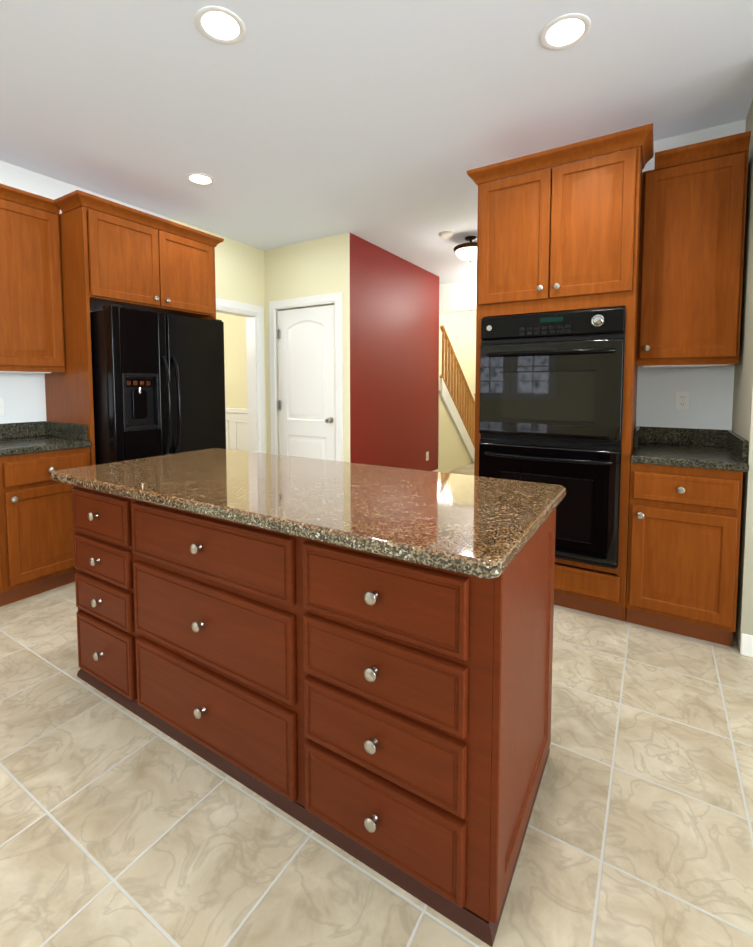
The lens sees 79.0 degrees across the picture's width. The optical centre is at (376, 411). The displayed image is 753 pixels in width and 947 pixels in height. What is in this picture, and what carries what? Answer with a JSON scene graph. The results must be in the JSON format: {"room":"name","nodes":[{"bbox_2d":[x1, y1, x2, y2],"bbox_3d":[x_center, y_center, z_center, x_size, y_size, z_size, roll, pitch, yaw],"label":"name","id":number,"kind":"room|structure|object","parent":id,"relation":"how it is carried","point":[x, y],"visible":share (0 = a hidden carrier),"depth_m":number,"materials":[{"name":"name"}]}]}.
{"room":"kitchen","nodes":[
{"label":"kitchen","id":0,"kind":"room"},
{"bbox_2d":[0,160,266,452],"bbox_3d":[-2.017,-0.328,3.913,0.122,2.740,11.300,2,4,31],"label":"wall","id":1,"kind":"structure","parent":0,"point":[239,271],"depth_m":3.31,"materials":[{"name":"beige paint"}]},
{"bbox_2d":[0,398,4,414],"bbox_3d":[-2.500,-0.034,3.015,0.009,0.116,0.072,2,4,31],"label":"outlet","id":2,"kind":"object","parent":1,"relation":"attached to","point":[2,411],"visible":1,"depth_m":3.04,"materials":[{"name":"white plastic"}]},
{"bbox_2d":[0,421,43,436],"bbox_3d":[-2.872,0.167,2.409,0.020,0.102,1.996,2,4,31],"label":"backsplash","id":3,"kind":"structure","parent":1,"relation":"attached to","point":[22,429],"depth_m":3.13,"materials":[{"name":"grey stone"}]},
{"bbox_2d":[0,183,64,370],"bbox_3d":[-2.384,-0.818,2.858,0.324,1.085,0.623,2,4,31],"label":"upper cabinet","id":4,"kind":"object","parent":1,"relation":"attached to","point":[31,326],"depth_m":2.88,"materials":[{"name":"brown wood"}]},
{"bbox_2d":[44,421,87,440],"bbox_3d":[-2.113,0.126,3.101,0.548,0.102,0.020,2,4,31],"label":"backsplash","id":5,"kind":"structure","parent":1,"relation":"attached to","point":[51,429],"depth_m":3.08,"materials":[{"name":"grey stone"}]},
{"bbox_2d":[216,298,265,452],"bbox_3d":[-1.581,-0.063,4.642,0.158,2.125,1.080,2,4,31],"label":"door frame","id":6,"kind":"structure","parent":1,"relation":"attached to","point":[252,314],"depth_m":4.99,"materials":[{"name":"white wood"}]},
{"bbox_2d":[216,312,247,408],"bbox_3d":[-2.380,-0.508,6.958,3.690,2.740,0.120,2,4,31],"label":"wall","id":7,"kind":"structure","parent":0,"point":[235,354],"depth_m":6.67,"materials":[{"name":"beige paint"}]},
{"bbox_2d":[225,408,247,450],"bbox_3d":[-2.388,0.401,6.925,3.608,0.930,0.034,2,4,31],"label":"wainscoting","id":8,"kind":"structure","parent":7,"relation":"attached to","point":[236,428],"depth_m":6.71,"materials":[{"name":"white wood"}]},
{"bbox_2d":[264,235,339,454],"bbox_3d":[-0.765,-0.384,4.862,1.020,2.740,0.120,2,4,31],"label":"wall","id":9,"kind":"structure","parent":0,"point":[305,269],"depth_m":4.78,"materials":[{"name":"beige paint"}]},
{"bbox_2d":[276,305,334,460],"bbox_3d":[-0.754,-0.051,4.796,0.769,2.060,0.107,2,4,31],"label":"pantry door","id":10,"kind":"structure","parent":9,"relation":"in","point":[306,363],"depth_m":4.79,"materials":[{"name":"white wood"}]},
{"bbox_2d":[269,292,342,461],"bbox_3d":[-0.723,-0.101,4.841,0.978,2.178,0.138,2,4,31],"label":"door frame","id":11,"kind":"structure","parent":9,"relation":"attached to","point":[336,299],"depth_m":4.61,"materials":[{"name":"white wood"}]},
{"bbox_2d":[0,462,752,946],"bbox_3d":[-0.432,1.134,3.083,11.400,0.080,11.400,2,4,31],"label":"floor","id":12,"kind":"structure","parent":0,"point":[120,826],"depth_m":1.32,"materials":[{"name":"tile"}]},
{"bbox_2d":[0,453,11,606],"bbox_3d":[-2.475,0.689,2.528,0.606,0.874,0.466,2,4,31],"label":"base cabinet","id":13,"kind":"object","parent":12,"relation":"on","point":[5,573],"depth_m":2.58,"materials":[{"name":"brown wood"}]},
{"bbox_2d":[4,445,91,602],"bbox_3d":[-2.227,0.665,2.931,0.606,0.874,0.482,2,4,31],"label":"base cabinet","id":14,"kind":"object","parent":12,"relation":"on","point":[37,531],"depth_m":2.73,"materials":[{"name":"brown wood"}]},
{"bbox_2d":[0,437,91,452],"bbox_3d":[-2.618,0.246,2.258,0.616,0.039,1.996,2,4,31],"label":"countertop","id":15,"kind":"structure","parent":14,"relation":"on","point":[7,444],"depth_m":2.83,"materials":[{"name":"grey stone"}]},
{"bbox_2d":[45,190,223,464],"bbox_3d":[-1.817,-0.166,3.509,0.650,2.465,1.111,2,4,31],"label":"cabinet","id":16,"kind":"object","parent":12,"relation":"on","point":[111,252],"visible":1,"depth_m":3.08,"materials":[{"name":"brown wood"}]},
{"bbox_2d":[90,304,225,464],"bbox_3d":[-1.722,0.181,3.446,0.842,1.779,0.880,2,4,31],"label":"refrigerator","id":17,"kind":"object","parent":12,"relation":"on","point":[158,379],"visible":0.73,"depth_m":3.12,"materials":[{"name":"black metal"}]},
{"bbox_2d":[72,488,555,946],"bbox_3d":[-0.363,0.734,1.754,1.856,0.874,0.695,2,4,31],"label":"kitchen island","id":18,"kind":"object","parent":12,"relation":"on","point":[353,660],"depth_m":1.26,"materials":[{"name":"brown wood"}]},
{"bbox_2d":[51,448,565,583],"bbox_3d":[-0.342,0.279,1.773,1.892,0.032,0.850,2,4,31],"label":"island countertop","id":19,"kind":"structure","parent":18,"relation":"on","point":[469,527],"depth_m":1.42,"materials":[{"name":"brown stone"}]},
{"bbox_2d":[438,325,474,472],"bbox_3d":[0.354,-0.441,6.485,1.221,2.937,3.432,2,4,31],"label":"staircase","id":20,"kind":"structure","parent":12,"relation":"on","point":[456,432],"depth_m":6.72,"materials":[{"name":"beige wood"}]},
{"bbox_2d":[467,123,653,620],"bbox_3d":[1.104,-0.157,2.799,0.939,2.530,0.664,2,4,31],"label":"tall cabinet","id":21,"kind":"object","parent":12,"relation":"on","point":[558,236],"visible":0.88,"depth_m":2.46,"materials":[{"name":"brown wood"}]},
{"bbox_2d":[479,307,625,568],"bbox_3d":[1.079,0.120,2.774,0.754,1.374,0.696,2,4,31],"label":"double wall oven","id":22,"kind":"object","parent":21,"relation":"in","point":[551,395],"visible":0.96,"depth_m":2.48,"materials":[{"name":"black"}]},
{"bbox_2d":[626,426,748,646],"bbox_3d":[1.665,0.620,2.500,0.475,1.014,0.664,2,4,31],"label":"base cabinet","id":23,"kind":"object","parent":12,"relation":"on","point":[685,502],"visible":1,"depth_m":2.27,"materials":[{"name":"brown wood"}]},
{"bbox_2d":[0,0,752,284],"bbox_3d":[-0.432,-1.691,2.916,11.400,0.100,11.400,2,4,31],"label":"ceiling","id":24,"kind":"structure","parent":0,"point":[386,125],"depth_m":2.34,"materials":[{"name":"white paint"}]},
{"bbox_2d":[186,173,214,185],"bbox_3d":[-1.258,-1.659,3.263,0.196,0.006,0.196,2,4,31],"label":"recessed light","id":25,"kind":"object","parent":24,"relation":"in","point":[200,179],"visible":1,"depth_m":3.26,"materials":[{"name":"white"}]},
{"bbox_2d":[195,6,245,43],"bbox_3d":[-0.637,-1.576,1.868,0.196,0.006,0.196,2,4,31],"label":"recessed light","id":26,"kind":"object","parent":24,"relation":"in","point":[222,25],"visible":1,"depth_m":1.86,"materials":[{"name":"white plastic"}]},
{"bbox_2d":[439,231,452,237],"bbox_3d":[0.675,-1.713,4.432,0.136,0.035,0.136,2,4,31],"label":"smoke detector","id":27,"kind":"object","parent":24,"relation":"attached to","point":[446,234],"visible":0.98,"depth_m":4.39,"materials":[{"name":"white plastic"}]},
{"bbox_2d":[454,236,476,261],"bbox_3d":[0.942,-1.619,4.568,0.340,0.238,0.340,2,4,31],"label":"dome ceiling light","id":28,"kind":"object","parent":24,"relation":"attached to","point":[467,251],"visible":0.88,"depth_m":4.48,"materials":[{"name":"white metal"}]},
{"bbox_2d":[540,13,590,49],"bbox_3d":[0.786,-1.578,1.903,0.196,0.006,0.196,2,4,31],"label":"recessed light","id":29,"kind":"object","parent":24,"relation":"in","point":[565,31],"visible":1,"depth_m":1.90,"materials":[{"name":"white plastic"}]},
{"bbox_2d":[339,232,438,470],"bbox_3d":[0.247,-0.417,5.421,0.120,2.740,2.135,2,4,31],"label":"wall","id":30,"kind":"structure","parent":0,"point":[390,355],"depth_m":5.11,"materials":[{"name":"red paint"}]},
{"bbox_2d":[439,311,475,403],"bbox_3d":[2.143,-0.565,7.923,2.770,2.740,0.100,2,4,31],"label":"wall","id":31,"kind":"structure","parent":0,"point":[460,328],"depth_m":8.19,"materials":[{"name":"beige paint"}]},
{"bbox_2d":[439,280,476,313],"bbox_3d":[1.289,-1.656,6.579,2.646,0.398,0.170,2,4,31],"label":"header beam","id":32,"kind":"structure","parent":0,"point":[457,297],"depth_m":6.56,"materials":[{"name":"white paint"}]},
{"bbox_2d":[491,119,745,430],"bbox_3d":[1.463,-0.276,3.034,1.435,2.740,0.120,2,4,31],"label":"wall","id":33,"kind":"structure","parent":0,"point":[710,389],"depth_m":2.72,"materials":[{"name":"white paint"}]},
{"bbox_2d":[675,391,689,410],"bbox_3d":[1.837,-0.064,2.740,0.072,0.116,0.009,2,4,31],"label":"outlet","id":34,"kind":"object","parent":33,"relation":"attached to","point":[682,401],"visible":1,"depth_m":2.74,"materials":[{"name":"white plastic"}]},
{"bbox_2d":[636,131,750,367],"bbox_3d":[1.733,-0.821,2.543,0.457,1.137,0.374,2,4,31],"label":"upper cabinet","id":35,"kind":"object","parent":33,"relation":"attached to","point":[693,212],"visible":1,"depth_m":2.40,"materials":[{"name":"brown wood"}]},
{"bbox_2d":[732,100,752,652],"bbox_3d":[3.358,-0.186,1.516,3.385,2.740,0.730,2,4,31],"label":"wall","id":36,"kind":"structure","parent":0,"point":[742,418],"depth_m":2.23,"materials":[{"name":"beige paint"}]},
{"bbox_2d":[740,633,752,657],"bbox_3d":[3.100,1.146,1.316,3.234,0.105,0.013,2,4,31],"label":"baseboard","id":37,"kind":"structure","parent":36,"relation":"attached to","point":[746,646],"depth_m":2.14,"materials":[{"name":"white wood"}]}
]}

